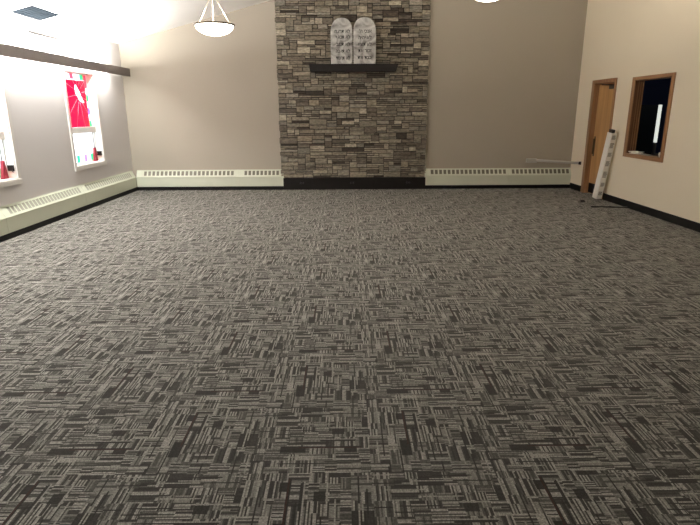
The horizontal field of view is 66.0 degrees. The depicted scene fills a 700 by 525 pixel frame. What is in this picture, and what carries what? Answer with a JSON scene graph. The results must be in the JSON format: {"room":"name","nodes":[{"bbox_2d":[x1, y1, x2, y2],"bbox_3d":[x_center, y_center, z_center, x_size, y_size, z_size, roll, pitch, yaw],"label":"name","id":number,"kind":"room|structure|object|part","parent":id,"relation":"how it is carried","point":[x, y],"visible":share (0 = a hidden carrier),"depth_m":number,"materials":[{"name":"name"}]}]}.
{"room":"house of worship","nodes":[
{"label":"house of worship","id":0,"kind":"room"},
{"bbox_2d":[0,9,132,206],"bbox_3d":[-4.470,-0.904,3.791,0.250,2.791,14.666,0,16,0],"label":"wall","id":1,"kind":"structure","parent":0,"point":[35,92],"depth_m":7.89,"materials":[{"name":"grey paint"}]},
{"bbox_2d":[0,210,8,235],"bbox_3d":[-4.313,-0.237,5.702,0.085,0.332,2.123,0,16,0],"label":"baseboard heater","id":2,"kind":"object","parent":1,"relation":"attached to","point":[3,223],"visible":1,"depth_m":6.66,"materials":[{"name":"beige metal"}]},
{"bbox_2d":[0,210,5,219],"bbox_3d":[-4.312,-0.330,5.676,0.082,0.140,2.123,0,16,0],"label":"grille","id":3,"kind":"object","parent":2,"relation":"attached to","point":[2,217],"depth_m":6.67,"materials":[{"name":"beige metal"}]},
{"bbox_3d":[-4.289,-0.170,5.721,0.030,0.192,2.121,0,16,0],"label":"panel","id":4,"kind":"part","parent":2,"relation":"part of","materials":[{"name":"beige metal"}]},
{"bbox_2d":[0,56,22,187],"bbox_3d":[-4.462,-1.657,6.391,0.248,1.585,1.146,0,16,0],"label":"window","id":5,"kind":"structure","parent":1,"relation":"in","point":[7,139],"depth_m":6.92,"materials":[{"name":"white"}]},
{"bbox_3d":[-4.468,-1.492,6.437,0.075,0.098,1.004,0,16,0],"label":"rail","id":6,"kind":"part","parent":5,"relation":"part of","materials":[{"name":"white wood"}]},
{"bbox_2d":[0,148,8,178],"bbox_3d":[-4.444,-1.311,6.875,0.044,0.487,0.114,0,16,0],"label":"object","id":7,"kind":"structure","parent":5,"relation":"attached to","point":[3,170],"depth_m":6.88,"materials":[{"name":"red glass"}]},
{"bbox_3d":[-4.444,-1.187,6.910,0.044,0.230,0.114,0,16,0],"label":"handle","id":8,"kind":"part","parent":7,"relation":"part of","materials":[{"name":"red plastic"}]},
{"bbox_3d":[-4.467,-1.667,6.388,0.238,1.460,1.020,0,16,0],"label":"sill","id":9,"kind":"part","parent":5,"relation":"part of","materials":[{"name":"white"}]},
{"bbox_2d":[7,165,14,172],"bbox_3d":[-4.416,-1.218,7.016,0.077,0.093,0.036,0,16,0],"label":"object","id":10,"kind":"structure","parent":5,"relation":"attached to","point":[10,167],"depth_m":7.01,"materials":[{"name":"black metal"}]},
{"bbox_2d":[0,185,86,232],"bbox_3d":[-4.332,-0.810,7.748,0.085,0.332,2.123,0,16,0],"label":"baseboard heater","id":11,"kind":"object","parent":1,"relation":"attached to","point":[25,213],"visible":1,"depth_m":7.55,"materials":[{"name":"beige metal"}]},
{"bbox_2d":[0,185,85,217],"bbox_3d":[-4.330,-0.902,7.723,0.082,0.140,2.123,0,16,0],"label":"grille","id":12,"kind":"object","parent":11,"relation":"attached to","point":[25,207],"depth_m":7.55,"materials":[{"name":"beige metal"}]},
{"bbox_2d":[0,43,129,76],"bbox_3d":[-4.292,-2.477,6.154,0.159,0.147,8.862,0,16,0],"label":"beam","id":13,"kind":"structure","parent":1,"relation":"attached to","point":[6,50],"depth_m":7.79,"materials":[{"name":"brown wood"}]},
{"bbox_2d":[0,187,136,242],"bbox_3d":[-4.298,0.417,4.120,0.079,0.068,14.186,0,16,0],"label":"baseboard","id":14,"kind":"structure","parent":1,"relation":"attached to","point":[11,235],"depth_m":8.00,"materials":[{"name":"black rubber"}]},
{"bbox_2d":[60,66,106,170],"bbox_3d":[-4.485,-2.365,8.924,0.248,1.585,1.146,0,16,0],"label":"window","id":15,"kind":"structure","parent":1,"relation":"in","point":[83,117],"depth_m":9.12,"materials":[{"name":"white"}]},
{"bbox_3d":[-4.511,-2.651,8.844,0.006,0.848,0.960,0,16,0],"label":"pane","id":16,"kind":"part","parent":15,"relation":"part of","materials":[{"name":"red glass"}]},
{"bbox_3d":[-4.491,-2.201,8.970,0.075,0.098,1.004,0,16,0],"label":"rail","id":17,"kind":"part","parent":15,"relation":"part of","materials":[{"name":"white wood"}]},
{"bbox_3d":[-4.507,-1.935,9.044,0.006,0.485,0.960,0,16,0],"label":"pane","id":18,"kind":"part","parent":15,"relation":"part of","materials":[{"name":"white glass"}]},
{"bbox_2d":[92,132,97,160],"bbox_3d":[-4.467,-2.020,9.408,0.044,0.487,0.114,0,16,0],"label":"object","id":19,"kind":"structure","parent":15,"relation":"attached to","point":[95,157],"depth_m":9.41,"materials":[{"name":"red glass"}]},
{"bbox_3d":[-4.467,-1.896,9.442,0.044,0.230,0.114,0,16,0],"label":"handle","id":20,"kind":"part","parent":19,"relation":"part of","materials":[{"name":"red fabric"}]},
{"bbox_2d":[80,171,136,204],"bbox_3d":[-4.350,-1.393,9.833,0.085,0.332,2.203,0,16,0],"label":"baseboard heater","id":21,"kind":"object","parent":1,"relation":"attached to","point":[97,190],"visible":1,"depth_m":9.66,"materials":[{"name":"beige metal"}]},
{"bbox_2d":[80,171,135,192],"bbox_3d":[-4.349,-1.486,9.807,0.082,0.140,2.203,0,16,0],"label":"grille","id":22,"kind":"object","parent":21,"relation":"attached to","point":[106,183],"depth_m":9.67,"materials":[{"name":"beige metal"}]},
{"bbox_2d":[0,0,269,43],"bbox_3d":[0.091,-3.447,3.121,9.397,2.550,14.666,0,16,0],"label":"ceiling","id":23,"kind":"structure","parent":0,"point":[116,21],"depth_m":8.69,"materials":[{"name":"white paint"}]},
{"bbox_2d":[12,6,58,20],"bbox_3d":[-4.238,-3.366,7.286,0.273,0.081,0.680,0,16,0],"label":"ceiling vent","id":24,"kind":"object","parent":23,"relation":"in","point":[33,12],"visible":1,"depth_m":7.27,"materials":[{"name":"black"}]},
{"bbox_2d":[193,0,234,35],"bbox_3d":[-1.628,-3.255,6.344,0.484,1.097,0.484,0,16,0],"label":"pendant light","id":25,"kind":"object","parent":23,"relation":"hanging from","point":[210,28],"visible":1,"depth_m":6.33,"materials":[{"name":"white glass"}]},
{"bbox_3d":[-1.625,-2.786,6.475,0.449,0.122,0.449,0,16,0],"label":"lamp shade","id":26,"kind":"part","parent":25,"relation":"part of","materials":[{"name":"white glass"}]},
{"bbox_2d":[477,0,496,1],"bbox_3d":[1.639,-3.857,6.205,0.484,1.563,0.484,0,16,0],"label":"pendant light","id":27,"kind":"object","parent":23,"relation":"hanging from","point":[477,0],"visible":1,"depth_m":6.41,"materials":[{"name":"white glass"}]},
{"bbox_2d":[0,188,699,524],"bbox_3d":[0.086,0.467,4.216,9.347,0.120,14.666,0,16,0],"label":"floor","id":28,"kind":"structure","parent":0,"point":[492,356],"depth_m":3.38,"materials":[{"name":"carpet"}]},
{"bbox_2d":[592,129,617,198],"bbox_3d":[4.395,-1.688,9.303,0.121,1.202,0.312,-5,16,-16],"label":"box","id":29,"kind":"object","parent":28,"relation":"on","point":[611,136],"visible":1,"depth_m":9.26,"materials":[{"name":"white cardboard"}]},
{"bbox_2d":[591,206,627,207],"bbox_3d":[4.236,-0.912,8.802,0.570,0.024,0.048,2,16,9],"label":"bar","id":30,"kind":"object","parent":28,"relation":"on","point":[591,206],"visible":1,"depth_m":8.78,"materials":[{"name":"black plastic"}]},
{"bbox_2d":[274,0,430,177],"bbox_3d":[0.056,-3.687,10.416,2.936,4.066,0.086,0,16,0],"label":"stone wall","id":31,"kind":"structure","parent":0,"point":[332,124],"depth_m":10.51,"materials":[{"name":"grey stone"}]},
{"bbox_2d":[309,64,397,71],"bbox_3d":[0.069,-3.700,10.254,1.681,0.134,0.209,0,16,0],"label":"mantel shelf","id":32,"kind":"object","parent":31,"relation":"attached to","point":[313,67],"visible":1,"depth_m":10.16,"materials":[{"name":"black wood"}]},
{"bbox_2d":[331,18,352,63],"bbox_3d":[-0.158,-4.156,10.128,0.410,0.812,0.052,0,16,0],"label":"tablet","id":33,"kind":"object","parent":32,"relation":"on","point":[341,28],"visible":0.99,"depth_m":10.11,"materials":[{"name":"white stone"}]},
{"bbox_2d":[353,17,375,63],"bbox_3d":[0.277,-4.164,10.130,0.424,0.822,0.052,0,16,0],"label":"tablet","id":34,"kind":"object","parent":32,"relation":"on","point":[364,31],"visible":0.99,"depth_m":10.11,"materials":[{"name":"white stone"}]},
{"bbox_2d":[119,0,587,186],"bbox_3d":[0.035,-3.979,10.482,8.897,5.065,0.200,0,16,0],"label":"wall","id":35,"kind":"structure","parent":0,"point":[504,75],"depth_m":10.54,"materials":[{"name":"beige paint"}]},
{"bbox_2d":[136,170,238,186],"bbox_3d":[-3.288,-1.709,10.942,2.054,0.332,0.085,0,16,0],"label":"baseboard heater","id":36,"kind":"object","parent":35,"relation":"attached to","point":[145,178],"visible":1,"depth_m":10.92,"materials":[{"name":"beige metal"}]},
{"bbox_2d":[136,170,238,177],"bbox_3d":[-3.288,-1.801,10.914,2.054,0.140,0.082,0,16,0],"label":"grille","id":37,"kind":"object","parent":36,"relation":"attached to","point":[140,173],"depth_m":10.92,"materials":[{"name":"beige metal"}]},
{"bbox_3d":[-3.287,-1.635,10.938,2.052,0.192,0.030,0,16,0],"label":"panel","id":38,"kind":"part","parent":36,"relation":"part of","materials":[{"name":"beige metal"}]},
{"bbox_2d":[238,169,283,185],"bbox_3d":[-1.800,-1.720,10.952,0.917,0.335,0.085,0,16,0],"label":"baseboard heater","id":39,"kind":"object","parent":35,"relation":"attached to","point":[253,177],"visible":1,"depth_m":10.93,"materials":[{"name":"beige metal"}]},
{"bbox_2d":[238,169,282,176],"bbox_3d":[-1.807,-1.811,10.925,0.904,0.140,0.082,0,16,0],"label":"grille","id":40,"kind":"object","parent":39,"relation":"attached to","point":[253,172],"depth_m":10.93,"materials":[{"name":"beige metal"}]},
{"bbox_3d":[-1.806,-1.645,10.948,0.902,0.192,0.030,0,16,0],"label":"panel","id":41,"kind":"part","parent":39,"relation":"part of","materials":[{"name":"beige metal"}]},
{"bbox_2d":[137,184,569,190],"bbox_3d":[0.077,-1.536,11.022,8.815,0.068,0.078,0,16,0],"label":"baseboard","id":42,"kind":"structure","parent":35,"relation":"attached to","point":[553,185],"depth_m":10.99,"materials":[{"name":"black rubber"}]},
{"bbox_2d":[283,177,425,189],"bbox_3d":[0.090,-1.614,10.993,2.884,0.234,0.091,0,16,0],"label":"trim","id":43,"kind":"structure","parent":35,"relation":"attached to","point":[360,182],"depth_m":10.95,"materials":[{"name":"black wood"}]},
{"bbox_2d":[425,168,507,184],"bbox_3d":[2.368,-1.749,10.982,1.693,0.335,0.085,0,16,0],"label":"baseboard heater","id":44,"kind":"object","parent":35,"relation":"attached to","point":[434,176],"visible":1,"depth_m":10.96,"materials":[{"name":"beige metal"}]},
{"bbox_2d":[426,168,507,175],"bbox_3d":[2.374,-1.840,10.955,1.680,0.140,0.082,0,16,0],"label":"grille","id":45,"kind":"object","parent":44,"relation":"attached to","point":[430,171],"depth_m":10.96,"materials":[{"name":"beige metal"}]},
{"bbox_3d":[2.375,-1.674,10.978,1.678,0.192,0.030,0,16,0],"label":"panel","id":46,"kind":"part","parent":44,"relation":"part of","materials":[{"name":"beige metal"}]},
{"bbox_2d":[508,168,570,184],"bbox_3d":[3.853,-1.759,10.992,1.273,0.335,0.085,0,16,0],"label":"baseboard heater","id":47,"kind":"object","parent":35,"relation":"attached to","point":[516,176],"visible":1,"depth_m":10.97,"materials":[{"name":"beige metal"}]},
{"bbox_2d":[508,168,569,174],"bbox_3d":[3.846,-1.850,10.965,1.260,0.140,0.082,0,16,0],"label":"grille","id":48,"kind":"object","parent":47,"relation":"attached to","point":[511,171],"depth_m":10.97,"materials":[{"name":"beige metal"}]},
{"bbox_3d":[3.847,-1.684,10.989,1.258,0.192,0.030,0,16,0],"label":"panel","id":49,"kind":"part","parent":47,"relation":"part of","materials":[{"name":"beige metal"}]},
{"bbox_2d":[526,158,580,164],"bbox_3d":[4.050,-2.013,10.737,1.046,0.089,0.135,8,17,26],"label":"bar","id":50,"kind":"object","parent":35,"relation":"attached to","point":[528,160],"visible":1,"depth_m":10.77,"materials":[{"name":"grey metal"}]},
{"bbox_2d":[570,0,699,222],"bbox_3d":[4.607,-2.061,3.549,0.120,5.065,14.666,0,16,0],"label":"wall","id":51,"kind":"structure","parent":0,"point":[624,40],"depth_m":8.13,"materials":[{"name":"beige paint"}]},
{"bbox_2d":[580,78,617,196],"bbox_3d":[4.551,-2.241,9.778,0.139,2.058,0.920,0,16,0],"label":"door","id":52,"kind":"structure","parent":51,"relation":"in","point":[603,93],"depth_m":9.93,"materials":[{"name":"brown wood"}]},
{"bbox_3d":[4.576,-1.351,10.001,0.003,0.180,0.710,0,16,0],"label":"kick plate","id":53,"kind":"part","parent":52,"relation":"part of","materials":[{"name":"black metal"}]},
{"bbox_3d":[4.556,-2.175,10.087,0.030,0.360,0.050,0,16,0],"label":"handle","id":54,"kind":"part","parent":52,"relation":"part of","materials":[{"name":"brown metal"}]},
{"bbox_2d":[569,183,699,231],"bbox_3d":[4.552,0.324,4.216,0.012,0.112,14.266,0,16,0],"label":"baseboard","id":55,"kind":"structure","parent":51,"relation":"attached to","point":[680,221],"depth_m":8.07,"materials":[{"name":"black rubber"}]},
{"bbox_2d":[623,72,675,162],"bbox_3d":[4.573,-2.191,8.169,0.160,1.235,1.145,0,16,0],"label":"window","id":56,"kind":"structure","parent":51,"relation":"in","point":[637,89],"depth_m":8.52,"materials":[{"name":"brown wood"}]},
{"bbox_2d":[628,151,642,153],"bbox_3d":[4.583,-1.756,8.610,0.181,0.035,0.269,0,16,0],"label":"paper stack","id":57,"kind":"object","parent":56,"relation":"on","point":[632,152],"visible":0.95,"depth_m":8.59,"materials":[{"name":"white paper"}]},
{"bbox_3d":[4.576,-1.643,8.315,0.160,0.022,0.980,0,16,0],"label":"sill","id":58,"kind":"part","parent":56,"relation":"part of","materials":[{"name":"brown wood"}]},
{"bbox_2d":[642,78,670,153],"bbox_3d":[6.058,-2.789,10.697,2.893,2.600,0.100,0,16,0],"label":"wall","id":59,"kind":"structure","parent":0,"point":[656,92],"depth_m":10.53,"materials":[{"name":"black paint"}]},
{"bbox_3d":[6.134,-0.880,8.922,2.993,0.119,4.550,0,16,0],"label":"floor","id":60,"kind":"structure","parent":0,"visible":0},
{"bbox_3d":[5.295,-1.405,9.235,1.060,0.730,1.750,0,16,0],"label":"office desk","id":61,"kind":"object","parent":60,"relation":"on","visible":0},
{"bbox_2d":[635,105,657,153],"bbox_3d":[5.016,-2.292,9.415,0.558,0.885,0.200,0,16,0],"label":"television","id":62,"kind":"object","parent":61,"relation":"on","point":[648,114],"visible":0.34,"depth_m":9.35,"materials":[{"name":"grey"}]},
{"bbox_2d":[650,105,661,155],"bbox_3d":[5.362,-2.292,9.408,0.090,0.885,0.120,0,16,0],"label":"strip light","id":63,"kind":"object","parent":61,"relation":"on","point":[659,106],"visible":0.89,"depth_m":9.38,"materials":[{"name":"white plastic"}]}
]}

